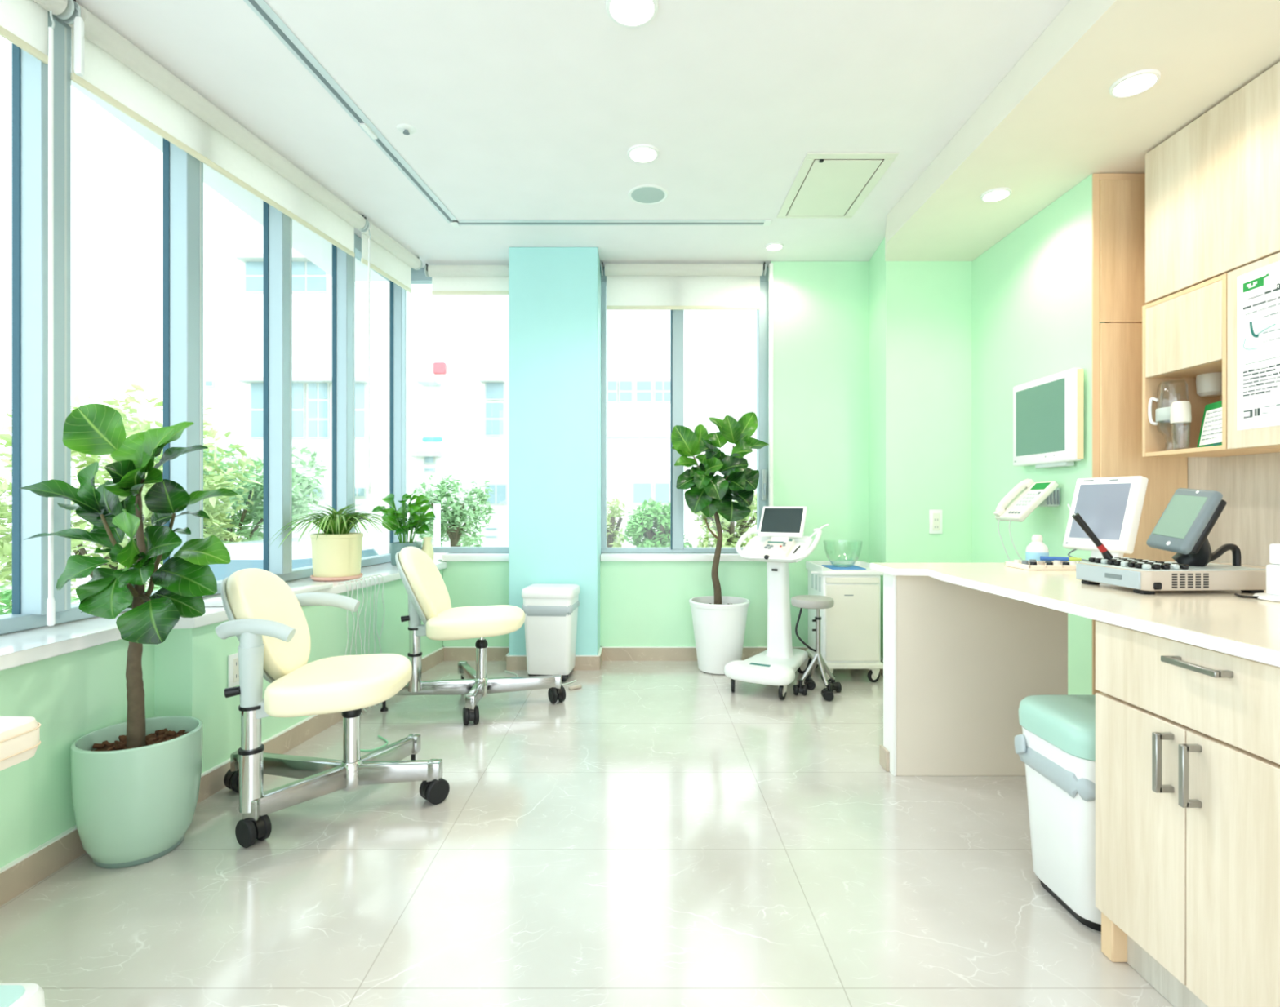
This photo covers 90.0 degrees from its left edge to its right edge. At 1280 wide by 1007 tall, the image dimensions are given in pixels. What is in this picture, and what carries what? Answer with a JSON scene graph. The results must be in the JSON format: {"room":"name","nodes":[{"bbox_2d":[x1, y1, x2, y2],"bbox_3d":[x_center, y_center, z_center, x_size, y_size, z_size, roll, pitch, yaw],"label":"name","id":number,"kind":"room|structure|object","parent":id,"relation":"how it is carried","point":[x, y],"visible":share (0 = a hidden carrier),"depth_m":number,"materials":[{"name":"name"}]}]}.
{"room":"medical clinic room","nodes":[
{"label":"medical clinic room","id":0,"kind":"room"},
{"bbox_2d":[0,568,443,868],"bbox_3d":[-1.629,0.705,1.350,0.742,0.590,5.900,0,0,0],"label":"wall","id":1,"kind":"structure","parent":0,"point":[72,695],"depth_m":1.97,"materials":[{"name":"green paint"}]},
{"bbox_2d":[0,646,444,906],"bbox_3d":[-1.536,0.956,1.246,0.245,0.088,5.703,0,0,3],"label":"baseboard","id":2,"kind":"structure","parent":1,"relation":"attached to","point":[18,876],"depth_m":1.80,"materials":[{"name":"beige wood"}]},
{"bbox_2d":[0,559,446,671],"bbox_3d":[-1.605,0.392,1.340,0.750,0.037,5.880,0,0,0],"label":"windowsill","id":3,"kind":"structure","parent":1,"relation":"on","point":[30,646],"depth_m":1.89,"materials":[{"name":"white stone"}]},
{"bbox_2d":[203,582,333,607],"bbox_3d":[-1.480,0.361,2.570,0.174,0.021,0.564,0,0,7],"label":"board","id":4,"kind":"object","parent":3,"relation":"on","point":[297,588],"visible":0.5,"depth_m":2.68,"materials":[{"name":"white"}]},
{"bbox_2d":[268,502,406,581],"bbox_3d":[-1.440,0.183,3.147,0.531,0.380,0.610,0,0,8],"label":"spider plant","id":5,"kind":"object","parent":3,"relation":"on","point":[336,553],"visible":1,"depth_m":3.08,"materials":[{"name":"green plant"}]},
{"bbox_2d":[371,489,435,565],"bbox_3d":[-1.421,0.142,3.933,0.365,0.461,0.277,0,0,8],"label":"plant","id":6,"kind":"object","parent":3,"relation":"on","point":[418,517],"visible":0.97,"depth_m":3.89,"materials":[{"name":"green plant"}]},
{"bbox_2d":[421,537,434,561],"bbox_3d":[-1.315,0.290,3.960,0.080,0.165,0.080,0,0,0],"label":"vase","id":7,"kind":"object","parent":3,"relation":"on","point":[427,547],"visible":0.72,"depth_m":3.94,"materials":[{"name":"beige ceramic"}]},
{"bbox_2d":[227,653,239,688],"bbox_3d":[-1.458,0.600,2.313,0.011,0.118,0.072,0,0,7],"label":"wall socket","id":8,"kind":"object","parent":1,"relation":"attached to","point":[233,660],"visible":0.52,"depth_m":2.29,"materials":[{"name":"white plastic"}]},
{"bbox_2d":[353,578,367,712],"bbox_3d":[-1.340,0.680,3.083,0.081,0.636,0.032,0,0,15],"label":"cable","id":9,"kind":"object","parent":1,"relation":"hanging from","point":[356,579],"visible":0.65,"depth_m":3.09,"materials":[{"name":"white plastic"}]},
{"bbox_2d":[359,577,372,709],"bbox_3d":[-1.335,0.681,3.123,0.080,0.636,0.033,0,0,15],"label":"cable","id":10,"kind":"object","parent":1,"relation":"hanging from","point":[360,578],"visible":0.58,"depth_m":3.12,"materials":[{"name":"white plastic"}]},
{"bbox_2d":[364,577,376,706],"bbox_3d":[-1.331,0.680,3.162,0.081,0.636,0.030,0,0,15],"label":"cable","id":11,"kind":"object","parent":1,"relation":"hanging from","point":[368,578],"visible":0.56,"depth_m":3.16,"materials":[{"name":"white plastic"}]},
{"bbox_2d":[367,576,380,704],"bbox_3d":[-1.326,0.681,3.198,0.080,0.636,0.035,0,0,23],"label":"cable","id":12,"kind":"object","parent":1,"relation":"hanging from","point":[367,576],"visible":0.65,"depth_m":3.20,"materials":[{"name":"white plastic"}]},
{"bbox_2d":[371,575,381,653],"bbox_3d":[-1.324,0.680,3.239,0.078,0.636,0.042,0,0,0],"label":"cable","id":13,"kind":"object","parent":1,"relation":"hanging from","point":[371,575],"visible":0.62,"depth_m":3.23,"materials":[{"name":"white plastic"}]},
{"bbox_2d":[0,0,772,635],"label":"window","id":14,"kind":"structure","parent":1,"relation":"in","point":[183,173],"depth_m":2.43,"materials":[{"name":"metal"}]},
{"bbox_2d":[0,0,74,64],"bbox_3d":[-1.853,-1.425,1.238,0.072,0.231,1.412,0,0,9],"label":"roller blind","id":15,"kind":"object","parent":14,"relation":"attached to","point":[24,24],"visible":0.93,"depth_m":1.86,"materials":[{"name":"beige fabric"}]},
{"bbox_2d":[46,10,55,626],"bbox_3d":[-1.734,-0.545,1.885,0.021,1.810,0.019,0,0,0],"label":"window frame","id":16,"kind":"structure","parent":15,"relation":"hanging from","point":[51,606],"depth_m":1.88,"materials":[{"name":"white plastic"}]},
{"bbox_2d":[62,0,367,257],"bbox_3d":[-1.613,-1.425,2.688,0.072,0.231,1.503,0,0,9],"label":"roller blind","id":17,"kind":"object","parent":14,"relation":"attached to","point":[117,72],"visible":0.86,"depth_m":2.42,"materials":[{"name":"beige fabric"}]},
{"bbox_2d":[74,6,84,75],"bbox_3d":[-1.703,-1.404,1.940,0.028,0.207,0.016,0,0,0],"label":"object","id":18,"kind":"object","parent":17,"relation":"hanging from","point":[78,21],"visible":1,"depth_m":1.93,"materials":[{"name":"white plastic"}]},
{"bbox_2d":[359,217,422,293],"bbox_3d":[-1.442,-1.425,3.725,0.072,0.231,0.575,0,0,9],"label":"roller blind","id":19,"kind":"object","parent":14,"relation":"attached to","point":[389,259],"visible":0.85,"depth_m":3.70,"materials":[{"name":"beige fabric"}]},
{"bbox_2d":[367,229,371,494],"bbox_3d":[-1.454,-0.760,3.437,0.019,1.420,0.016,0,0,0],"label":"rod","id":20,"kind":"object","parent":19,"relation":"hanging from","point":[369,479],"visible":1,"depth_m":3.43,"materials":[{"name":"white plastic"}]},
{"bbox_2d":[424,263,508,295],"bbox_3d":[-1.075,-1.439,4.100,0.588,0.188,0.072,0,0,0],"label":"roller blind","id":21,"kind":"object","parent":14,"relation":"attached to","point":[446,280],"visible":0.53,"depth_m":4.12,"materials":[{"name":"beige fabric"}]},
{"bbox_2d":[601,262,766,310],"bbox_3d":[0.278,-1.391,4.085,1.043,0.292,0.074,0,0,0],"label":"roller blind","id":22,"kind":"object","parent":14,"relation":"attached to","point":[629,286],"visible":1,"depth_m":4.11,"materials":[{"name":"beige fabric"}]},
{"bbox_2d":[508,247,601,655],"bbox_3d":[-0.522,-0.272,4.085,0.536,2.544,0.470,0,0,0],"label":"wall column","id":23,"kind":"structure","parent":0,"point":[554,293],"depth_m":3.85,"materials":[{"name":"teal paint"}]},
{"bbox_2d":[71,0,1070,281],"bbox_3d":[0.250,-1.595,1.425,4.700,0.100,6.050,0,0,0],"label":"ceiling","id":24,"kind":"structure","parent":0,"point":[517,109],"depth_m":2.47,"materials":[{"name":"white paint"}]},
{"bbox_2d":[396,123,416,135],"bbox_3d":[-0.964,-1.536,2.640,0.076,0.019,0.076,0,0,0],"label":"sprinkler","id":25,"kind":"object","parent":24,"relation":"attached to","point":[406,129],"visible":1,"depth_m":2.63,"materials":[{"name":"white plastic"}]},
{"bbox_2d":[605,0,657,27],"bbox_3d":[-0.025,-1.540,1.987,0.164,0.010,0.164,0,0,0],"label":"recessed light","id":26,"kind":"object","parent":24,"relation":"in","point":[625,13],"visible":1,"depth_m":2.00,"materials":[{"name":"white plastic"}]},
{"bbox_2d":[610,0,653,22],"bbox_3d":[-0.025,-1.543,1.987,0.131,0.004,0.131,0,0,0],"label":"diffuser","id":27,"kind":"object","parent":26,"relation":"attached to","point":[621,11],"depth_m":2.00,"materials":[{"name":"beige"}]},
{"bbox_2d":[626,144,658,163],"bbox_3d":[0.014,-1.540,2.820,0.140,0.010,0.140,0,0,0],"label":"recessed light","id":28,"kind":"object","parent":24,"relation":"in","point":[642,153],"visible":1,"depth_m":2.82,"materials":[{"name":"white plastic"}]},
{"bbox_2d":[630,147,655,160],"bbox_3d":[0.014,-1.543,2.820,0.112,0.004,0.112,0,0,0],"label":"diffuser","id":29,"kind":"object","parent":28,"relation":"attached to","point":[636,153],"depth_m":2.82,"materials":[{"name":"beige plastic"}]},
{"bbox_2d":[627,184,667,204],"bbox_3d":[0.040,-1.542,3.200,0.200,0.006,0.200,0,0,0],"label":"ceiling speaker","id":30,"kind":"object","parent":24,"relation":"attached to","point":[646,194],"visible":1,"depth_m":3.19,"materials":[{"name":"white plastic"}]},
{"bbox_2d":[631,186,664,203],"bbox_3d":[0.040,-1.542,3.200,0.172,0.006,0.172,0,0,0],"label":"grille","id":31,"kind":"object","parent":30,"relation":"attached to","point":[638,194],"depth_m":3.19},
{"bbox_2d":[764,242,783,250],"bbox_3d":[0.806,-1.540,3.840,0.110,0.010,0.110,0,0,0],"label":"recessed light","id":32,"kind":"object","parent":24,"relation":"in","point":[773,246],"visible":1,"depth_m":3.83,"materials":[{"name":"white plastic"}]},
{"bbox_2d":[776,152,898,217],"bbox_3d":[0.938,-1.539,3.132,0.405,0.012,0.635,0,0,0],"label":"access hatch","id":33,"kind":"object","parent":24,"relation":"attached to","point":[825,184],"visible":1,"depth_m":3.08,"materials":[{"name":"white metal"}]},
{"bbox_2d":[0,661,1173,1006],"bbox_3d":[0.300,1.040,1.375,4.600,0.080,5.950,0,0,0],"label":"floor","id":34,"kind":"structure","parent":0,"point":[657,833],"depth_m":1.67,"materials":[{"name":"grey tile"}]},
{"bbox_2d":[0,716,40,771],"bbox_3d":[-1.362,0.700,0.548,0.468,0.600,1.372,0,0,0],"label":"couch","id":35,"kind":"object","parent":34,"relation":"on","point":[20,736],"visible":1,"depth_m":1.17,"materials":[{"name":"beige leather"}]},
{"bbox_2d":[0,982,44,1006],"bbox_3d":[-1.110,0.898,0.955,0.260,0.203,0.260,0,0,0],"label":"step stool","id":36,"kind":"object","parent":34,"relation":"on","point":[11,994],"visible":1,"depth_m":1.05,"materials":[{"name":"white plastic"}]},
{"bbox_2d":[19,404,237,868],"bbox_3d":[-1.472,0.358,1.850,0.578,1.284,0.313,0,0,15],"label":"fig tree","id":37,"kind":"object","parent":34,"relation":"on","point":[135,782],"visible":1,"depth_m":1.80,"materials":[{"name":"green plant"}]},
{"bbox_2d":[215,568,449,848],"bbox_3d":[-1.012,0.606,2.062,0.765,0.789,0.603,0,0,-13],"label":"chair","id":38,"kind":"object","parent":34,"relation":"on","point":[268,622],"visible":1,"depth_m":1.98,"materials":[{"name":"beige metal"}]},
{"bbox_2d":[380,546,565,725],"bbox_3d":[-0.825,0.604,3.138,0.703,0.791,0.656,0,0,32],"label":"chair","id":39,"kind":"object","parent":34,"relation":"on","point":[428,598],"visible":0.97,"depth_m":3.06,"materials":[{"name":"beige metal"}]},
{"bbox_2d":[521,583,580,681],"bbox_3d":[-0.512,0.737,3.695,0.300,0.526,0.260,0,0,6],"label":"waste bin","id":40,"kind":"object","parent":34,"relation":"on","point":[550,611],"visible":0.92,"depth_m":3.59,"materials":[{"name":"white plastic"}]},
{"bbox_2d":[671,412,768,675],"bbox_3d":[0.472,0.223,3.822,0.469,1.555,0.409,0,0,36],"label":"fig tree","id":41,"kind":"object","parent":34,"relation":"on","point":[719,621],"visible":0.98,"depth_m":3.77,"materials":[{"name":"green plant"}]},
{"bbox_2d":[724,506,828,699],"bbox_3d":[0.759,0.509,3.562,0.473,0.982,0.673,0,0,30],"label":"equipment cart","id":42,"kind":"object","parent":34,"relation":"on","point":[780,541],"visible":0.99,"depth_m":3.60,"materials":[{"name":"white plastic"}]},
{"bbox_2d":[735,524,828,563],"bbox_3d":[0.807,0.219,3.609,0.524,0.210,0.382,0,0,0],"label":"tray","id":43,"kind":"object","parent":42,"relation":"on","point":[773,543],"depth_m":3.62,"materials":[{"name":"white plastic"}]},
{"bbox_2d":[791,595,841,701],"bbox_3d":[0.919,0.746,3.364,0.238,0.508,0.239,0,0,30],"label":"round stool","id":44,"kind":"object","parent":34,"relation":"on","point":[806,602],"visible":1,"depth_m":3.34,"materials":[{"name":"grey plastic"}]},
{"bbox_2d":[805,560,883,682],"bbox_3d":[1.159,0.675,3.727,0.394,0.650,0.367,0,0,0],"label":"equipment cart","id":45,"kind":"object","parent":34,"relation":"on","point":[850,629],"visible":0.73,"depth_m":3.56,"materials":[{"name":"white plastic"}]},
{"bbox_2d":[822,564,866,569],"bbox_3d":[1.185,0.371,3.730,0.190,0.006,0.220,0,0,0],"label":"folded cloth","id":46,"kind":"object","parent":45,"relation":"on","point":[830,566],"visible":0.88,"depth_m":3.68,"materials":[{"name":"blue fabric"}]},
{"bbox_2d":[805,560,883,575],"bbox_3d":[1.182,0.375,3.728,0.344,0.050,0.355,0,0,0],"label":"cart top","id":47,"kind":"object","parent":45,"relation":"on","point":[811,566],"depth_m":3.64,"materials":[{"name":"white plastic"}]},
{"bbox_2d":[879,573,1067,776],"bbox_3d":[1.244,0.628,2.401,0.653,0.744,0.109,0,0,0],"label":"panel","id":48,"kind":"object","parent":34,"relation":"on","point":[960,662],"visible":0.67,"depth_m":2.35,"materials":[{"name":"beige laminate"}]},
{"bbox_2d":[870,563,1279,666],"bbox_3d":[1.601,0.254,1.560,1.404,0.046,1.880,0,0,0],"label":"countertop","id":49,"kind":"structure","parent":48,"relation":"on","point":[1225,622],"depth_m":1.49,"materials":[{"name":"beige laminate"}]},
{"bbox_2d":[1025,534,1048,561],"bbox_3d":[1.508,0.174,2.430,0.075,0.113,0.075,0,0,0],"label":"bottle","id":50,"kind":"object","parent":49,"relation":"on","point":[1036,548],"visible":0.75,"depth_m":2.41,"materials":[{"name":"white plastic"}]},
{"bbox_2d":[1004,561,1075,570],"bbox_3d":[1.460,0.222,2.285,0.230,0.018,0.150,0,0,0],"label":"tray","id":51,"kind":"object","parent":49,"relation":"on","point":[1011,564],"visible":0.52,"depth_m":2.21,"materials":[{"name":"beige plastic"}]},
{"bbox_2d":[1040,555,1081,561],"bbox_3d":[1.518,0.200,2.310,0.125,0.016,0.016,0,0,24],"label":"pen","id":52,"kind":"object","parent":51,"relation":"on","point":[1042,558],"visible":0.98,"depth_m":2.31,"materials":[{"name":"blue plastic"}]},
{"bbox_2d":[1062,475,1148,563],"bbox_3d":[1.671,0.067,2.196,0.197,0.328,0.581,0,0,11],"label":"desktop monitor","id":53,"kind":"object","parent":49,"relation":"on","point":[1111,507],"visible":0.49,"depth_m":2.31,"materials":[{"name":"white plastic"}]},
{"bbox_2d":[1075,488,1266,594],"bbox_3d":[1.504,0.094,1.736,0.474,0.274,0.258,0,0,0],"label":"medical monitor device","id":54,"kind":"object","parent":49,"relation":"on","point":[1184,527],"visible":0.98,"depth_m":1.67,"materials":[{"name":"grey plastic"}]},
{"bbox_2d":[1067,504,1113,559],"bbox_3d":[1.262,0.081,1.797,0.119,0.158,0.022,0,0,8],"label":"wand","id":55,"kind":"object","parent":54,"relation":"on","point":[1105,553],"visible":1,"depth_m":1.79,"materials":[{"name":"black plastic"}]},
{"bbox_2d":[1234,543,1279,602],"bbox_3d":[1.539,0.164,1.528,0.144,0.135,0.148,0,0,0],"label":"stand","id":56,"kind":"object","parent":49,"relation":"on","point":[1273,570],"visible":1,"depth_m":1.53,"materials":[{"name":"white plastic"}]},
{"bbox_2d":[1014,694,1101,932],"bbox_3d":[1.200,0.755,1.600,0.409,0.490,0.296,0,0,0],"label":"waste bin","id":57,"kind":"object","parent":34,"relation":"on","point":[1056,745],"visible":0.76,"depth_m":1.56,"materials":[{"name":"white plastic"}]},
{"bbox_2d":[1092,173,1187,694],"bbox_3d":[2.107,-0.196,2.870,0.392,2.392,0.360,0,0,0],"label":"wood panel","id":58,"kind":"object","parent":34,"relation":"on","point":[1118,199],"visible":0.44,"depth_m":2.69,"materials":[{"name":"brown wood"}]},
{"bbox_2d":[1095,620,1279,1006],"bbox_3d":[1.321,0.628,1.189,0.679,0.743,0.478,0,0,0],"label":"base cabinet","id":59,"kind":"object","parent":34,"relation":"on","point":[1188,735],"visible":1,"depth_m":1.18,"materials":[{"name":"brown wood"}]},
{"bbox_2d":[443,261,868,646],"bbox_3d":[0.122,-0.272,4.190,2.756,2.544,0.220,0,0,0],"label":"wall","id":60,"kind":"structure","parent":0,"point":[820,308],"depth_m":4.08,"materials":[{"name":"green paint"}]},
{"bbox_2d":[441,553,508,561],"bbox_3d":[-1.024,0.346,4.170,0.463,0.044,0.240,0,0,0],"label":"trim","id":61,"kind":"structure","parent":60,"relation":"attached to","point":[448,557],"depth_m":4.05,"materials":[{"name":"white"}]},
{"bbox_2d":[442,646,808,670],"bbox_3d":[0.096,0.956,3.961,2.721,0.088,0.252,0,0,0],"label":"baseboard","id":62,"kind":"structure","parent":60,"relation":"attached to","point":[451,653],"depth_m":4.07,"materials":[{"name":"beige wood"}]},
{"bbox_2d":[600,553,751,561],"bbox_3d":[0.291,0.346,4.170,1.085,0.044,0.240,0,0,0],"label":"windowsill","id":63,"kind":"structure","parent":60,"relation":"attached to","point":[603,557],"depth_m":4.05,"materials":[{"name":"white"}]},
{"bbox_2d":[768,262,773,506],"bbox_3d":[0.835,-0.604,4.084,0.026,1.853,0.032,0,0,0],"label":"trim","id":64,"kind":"structure","parent":60,"relation":"attached to","point":[771,264],"depth_m":4.07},
{"bbox_2d":[868,237,972,659],"bbox_3d":[1.732,-0.272,3.991,0.635,2.544,0.617,0,0,0],"label":"wall pillar","id":65,"kind":"structure","parent":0,"point":[920,313],"depth_m":3.68,"materials":[{"name":"green paint"}]},
{"bbox_2d":[928,510,942,533],"bbox_3d":[1.700,0.105,3.676,0.076,0.138,0.011,0,0,0],"label":"wall socket","id":66,"kind":"object","parent":65,"relation":"attached to","point":[935,517],"visible":1,"depth_m":3.67,"materials":[{"name":"white plastic"}]},
{"bbox_2d":[972,173,1105,694],"bbox_3d":[1.938,-0.197,3.197,0.055,2.394,0.985,0,0,0],"label":"wall","id":67,"kind":"structure","parent":0,"point":[1032,290],"depth_m":3.12,"materials":[{"name":"green paint"}]},
{"bbox_2d":[993,479,1060,561],"bbox_3d":[1.800,0.149,2.980,0.218,0.536,0.200,0,0,0],"label":"wall phone","id":68,"kind":"object","parent":67,"relation":"attached to","point":[1027,495],"visible":0.91,"depth_m":2.95,"materials":[{"name":"white plastic"}]},
{"bbox_2d":[1013,368,1083,468],"bbox_3d":[1.881,-0.373,2.959,0.062,0.417,0.452,0,0,0],"label":"wall monitor","id":69,"kind":"object","parent":67,"relation":"attached to","point":[1048,411],"visible":1,"depth_m":2.89,"materials":[{"name":"white plastic"}]},
{"bbox_2d":[884,0,1279,261],"bbox_3d":[1.960,-1.470,1.042,1.280,0.149,5.283,0,0,0],"label":"ceiling","id":70,"kind":"structure","parent":0,"point":[1053,122],"depth_m":2.27,"materials":[{"name":"white paint"}]},
{"bbox_2d":[980,186,1012,202],"bbox_3d":[1.604,-1.390,2.884,0.124,0.010,0.124,0,0,0],"label":"recessed light","id":71,"kind":"object","parent":70,"relation":"in","point":[996,194],"visible":1,"depth_m":2.88,"materials":[{"name":"white plastic"}]},
{"bbox_2d":[983,191,1008,199],"bbox_3d":[1.604,-1.393,2.884,0.099,0.004,0.099,0,0,0],"label":"diffuser","id":72,"kind":"object","parent":71,"relation":"attached to","point":[988,195],"depth_m":2.89,"materials":[{"name":"beige"}]},
{"bbox_2d":[1109,69,1160,97],"bbox_3d":[1.640,-1.390,2.122,0.136,0.010,0.136,0,0,0],"label":"recessed light","id":73,"kind":"object","parent":70,"relation":"in","point":[1136,82],"visible":1,"depth_m":2.12,"materials":[{"name":"white plastic"}]},
{"bbox_2d":[1114,74,1155,94],"bbox_3d":[1.640,-1.393,2.122,0.109,0.004,0.109,0,0,0],"label":"diffuser","id":74,"kind":"object","parent":73,"relation":"attached to","point":[1130,84],"depth_m":2.12,"materials":[{"name":"beige"}]},
{"bbox_2d":[1187,452,1279,566],"bbox_3d":[2.353,-0.197,0.730,0.095,2.394,4.660,0,0,0],"label":"wall","id":75,"kind":"structure","parent":0,"point":[1249,485],"depth_m":2.44,"materials":[{"name":"beige wood"}]},
{"bbox_2d":[1142,273,1279,457],"bbox_3d":[2.151,-0.485,2.367,0.303,0.601,0.366,0,0,0],"label":"upper cabinet","id":76,"kind":"object","parent":75,"relation":"attached to","point":[1184,332],"visible":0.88,"depth_m":2.42,"materials":[{"name":"brown wood"}]},
{"bbox_2d":[1147,379,1189,450],"bbox_3d":[2.060,-0.340,2.479,0.107,0.277,0.105,0,0,0],"label":"jug","id":77,"kind":"object","parent":76,"relation":"in","point":[1162,415],"visible":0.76,"depth_m":2.49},
{"bbox_2d":[1170,423,1191,448],"bbox_3d":[2.032,-0.252,2.405,0.058,0.100,0.058,0,0,0],"label":"clear tumbler","id":78,"kind":"object","parent":76,"relation":"in","point":[1171,424],"visible":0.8,"depth_m":2.40,"materials":[{"name":"plastic"}]},
{"bbox_2d":[1169,400,1191,424],"bbox_3d":[2.032,-0.344,2.405,0.062,0.084,0.062,0,0,0],"label":"cup","id":79,"kind":"object","parent":78,"relation":"on","point":[1180,411],"visible":1,"depth_m":2.38,"materials":[{"name":"ceramic"}]},
{"bbox_2d":[1151,360,1222,377],"bbox_3d":[2.158,-0.504,2.367,0.273,0.015,0.334,0,0,0],"label":"niche shelf","id":80,"kind":"object","parent":76,"relation":"attached to","point":[1214,366],"depth_m":2.40,"materials":[{"name":"brown wood"}]},
{"bbox_2d":[1195,372,1222,397],"bbox_3d":[2.200,-0.455,2.465,0.090,0.085,0.090,0,0,0],"label":"cup holder","id":81,"kind":"object","parent":76,"relation":"in","point":[1208,384],"visible":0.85,"depth_m":2.44,"materials":[{"name":"white ceramic"}]},
{"bbox_2d":[1196,400,1222,447],"bbox_3d":[2.054,-0.283,2.291,0.030,0.163,0.166,0,0,17],"label":"card","id":82,"kind":"object","parent":76,"relation":"in","point":[1211,432],"visible":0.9,"depth_m":2.30,"materials":[{"name":"paper"}]},
{"bbox_2d":[1145,62,1279,303],"bbox_3d":[2.151,-1.091,1.577,0.303,0.596,1.915,0,0,0],"label":"upper cabinet","id":83,"kind":"object","parent":75,"relation":"attached to","point":[1212,188],"visible":0.97,"depth_m":2.22,"materials":[{"name":"brown wood"}]},
{"bbox_2d":[1226,252,1279,448],"bbox_3d":[2.151,-0.485,1.851,0.303,0.601,0.661,0,0,0],"label":"upper cabinet","id":84,"kind":"object","parent":75,"relation":"attached to","point":[1267,437],"visible":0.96,"depth_m":2.15,"materials":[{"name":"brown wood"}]},
{"bbox_2d":[1236,260,1279,431],"bbox_3d":[1.998,-0.501,1.957,0.007,0.515,0.370,0,0,0],"label":"paper notice","id":85,"kind":"object","parent":84,"relation":"attached to","point":[1258,291],"visible":1,"depth_m":2.07,"materials":[{"name":"white paper"}]},
{"label":"outside","id":86,"kind":"structure","parent":0,"visible":0},
{"bbox_2d":[0,532,159,612],"bbox_3d":[-7.500,1.900,17.000,65.000,0.200,46.000,0,0,0],"label":"ground","id":87,"kind":"structure","parent":86,"point":[73,592],"depth_m":13.50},
{"bbox_2d":[0,409,94,609],"bbox_3d":[-6.844,0.353,5.463,3.292,2.915,2.873,0,0,0],"label":"tree","id":88,"kind":"object","parent":87,"relation":"on","point":[5,548],"visible":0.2,"depth_m":6.00,"materials":[{"name":"green plant"}]},
{"bbox_2d":[0,584,161,615],"bbox_3d":[-4.091,1.172,4.659,1.825,1.300,1.629,0,0,33],"label":"shrub","id":89,"kind":"object","parent":87,"relation":"on","point":[6,594],"visible":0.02,"depth_m":4.45,"materials":[{"name":"green plant"}]},
{"bbox_2d":[0,379,262,593],"bbox_3d":[-7.406,0.134,8.941,3.598,3.548,2.876,0,0,-6],"label":"tree","id":90,"kind":"object","parent":87,"relation":"on","point":[210,504],"visible":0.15,"depth_m":8.78,"materials":[{"name":"green plant"}]},
{"bbox_2d":[71,85,390,586],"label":"window","id":91,"kind":"structure","parent":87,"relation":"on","point":[117,175],"depth_m":14.00,"materials":[{"name":"glass"}]},
{"bbox_2d":[152,434,328,543],"bbox_3d":[-7.543,0.294,11.750,2.978,3.299,2.760,0,0,0],"label":"tree","id":92,"kind":"object","parent":87,"relation":"on","point":[300,485],"visible":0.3,"depth_m":11.70,"materials":[{"name":"green plant"}]},
{"bbox_2d":[208,537,378,581],"bbox_3d":[-4.400,1.140,8.200,1.700,1.320,4.000,0,0,3],"label":"car","id":93,"kind":"object","parent":87,"relation":"on","point":[247,554],"visible":0.08,"depth_m":7.26,"materials":[{"name":"silver metal"}]},
{"bbox_2d":[433,503,440,559],"bbox_3d":[-2.950,0.900,9.300,0.098,1.800,0.100,0,0,0],"label":"pole","id":94,"kind":"object","parent":87,"relation":"on","point":[437,507],"visible":0.34,"depth_m":9.26,"materials":[{"name":"white plastic"}]},
{"bbox_2d":[412,474,495,546],"bbox_3d":[-2.888,0.680,9.956,1.263,2.259,1.048,0,0,0],"label":"shrub","id":95,"kind":"object","parent":87,"relation":"on","point":[459,513],"visible":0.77,"depth_m":9.84,"materials":[{"name":"green plant"}]},
{"bbox_2d":[406,267,508,559],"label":"window","id":96,"kind":"structure","parent":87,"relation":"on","point":[468,334],"depth_m":15.00,"materials":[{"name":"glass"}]},
{"bbox_2d":[417,376,441,386],"bbox_3d":[-4.866,-2.822,14.774,0.431,0.150,0.449,0,0,0],"label":"air conditioner","id":97,"kind":"object","parent":96,"relation":"attached to","point":[423,380],"visible":1,"depth_m":14.56,"materials":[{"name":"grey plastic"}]},
{"bbox_2d":[433,362,446,374],"bbox_3d":[-4.678,-3.159,14.950,0.281,0.262,0.099,0,0,0],"label":"wall sign","id":98,"kind":"object","parent":96,"relation":"attached to","point":[439,368],"visible":1,"depth_m":14.90,"materials":[{"name":"pink"}]},
{"bbox_2d":[606,495,626,547],"bbox_3d":[-0.435,0.834,9.006,0.535,1.954,0.702,0,0,0],"label":"shrub","id":99,"kind":"object","parent":87,"relation":"on","point":[612,540],"visible":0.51,"depth_m":8.89,"materials":[{"name":"green plant"}]},
{"bbox_2d":[622,496,693,547],"bbox_3d":[0.235,0.856,8.501,0.970,1.909,0.870,0,0,0],"label":"shrub","id":100,"kind":"object","parent":87,"relation":"on","point":[643,524],"visible":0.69,"depth_m":8.38,"materials":[{"name":"green plant"}]},
{"bbox_2d":[600,266,768,553],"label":"window","id":101,"kind":"structure","parent":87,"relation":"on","point":[720,346],"depth_m":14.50,"materials":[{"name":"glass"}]},
{"bbox_2d":[689,490,756,547],"bbox_3d":[1.217,0.787,8.493,1.125,2.048,0.879,0,0,0],"label":"shrub","id":102,"kind":"object","parent":87,"relation":"on","point":[730,540],"visible":0.34,"depth_m":8.37,"materials":[{"name":"green plant"}]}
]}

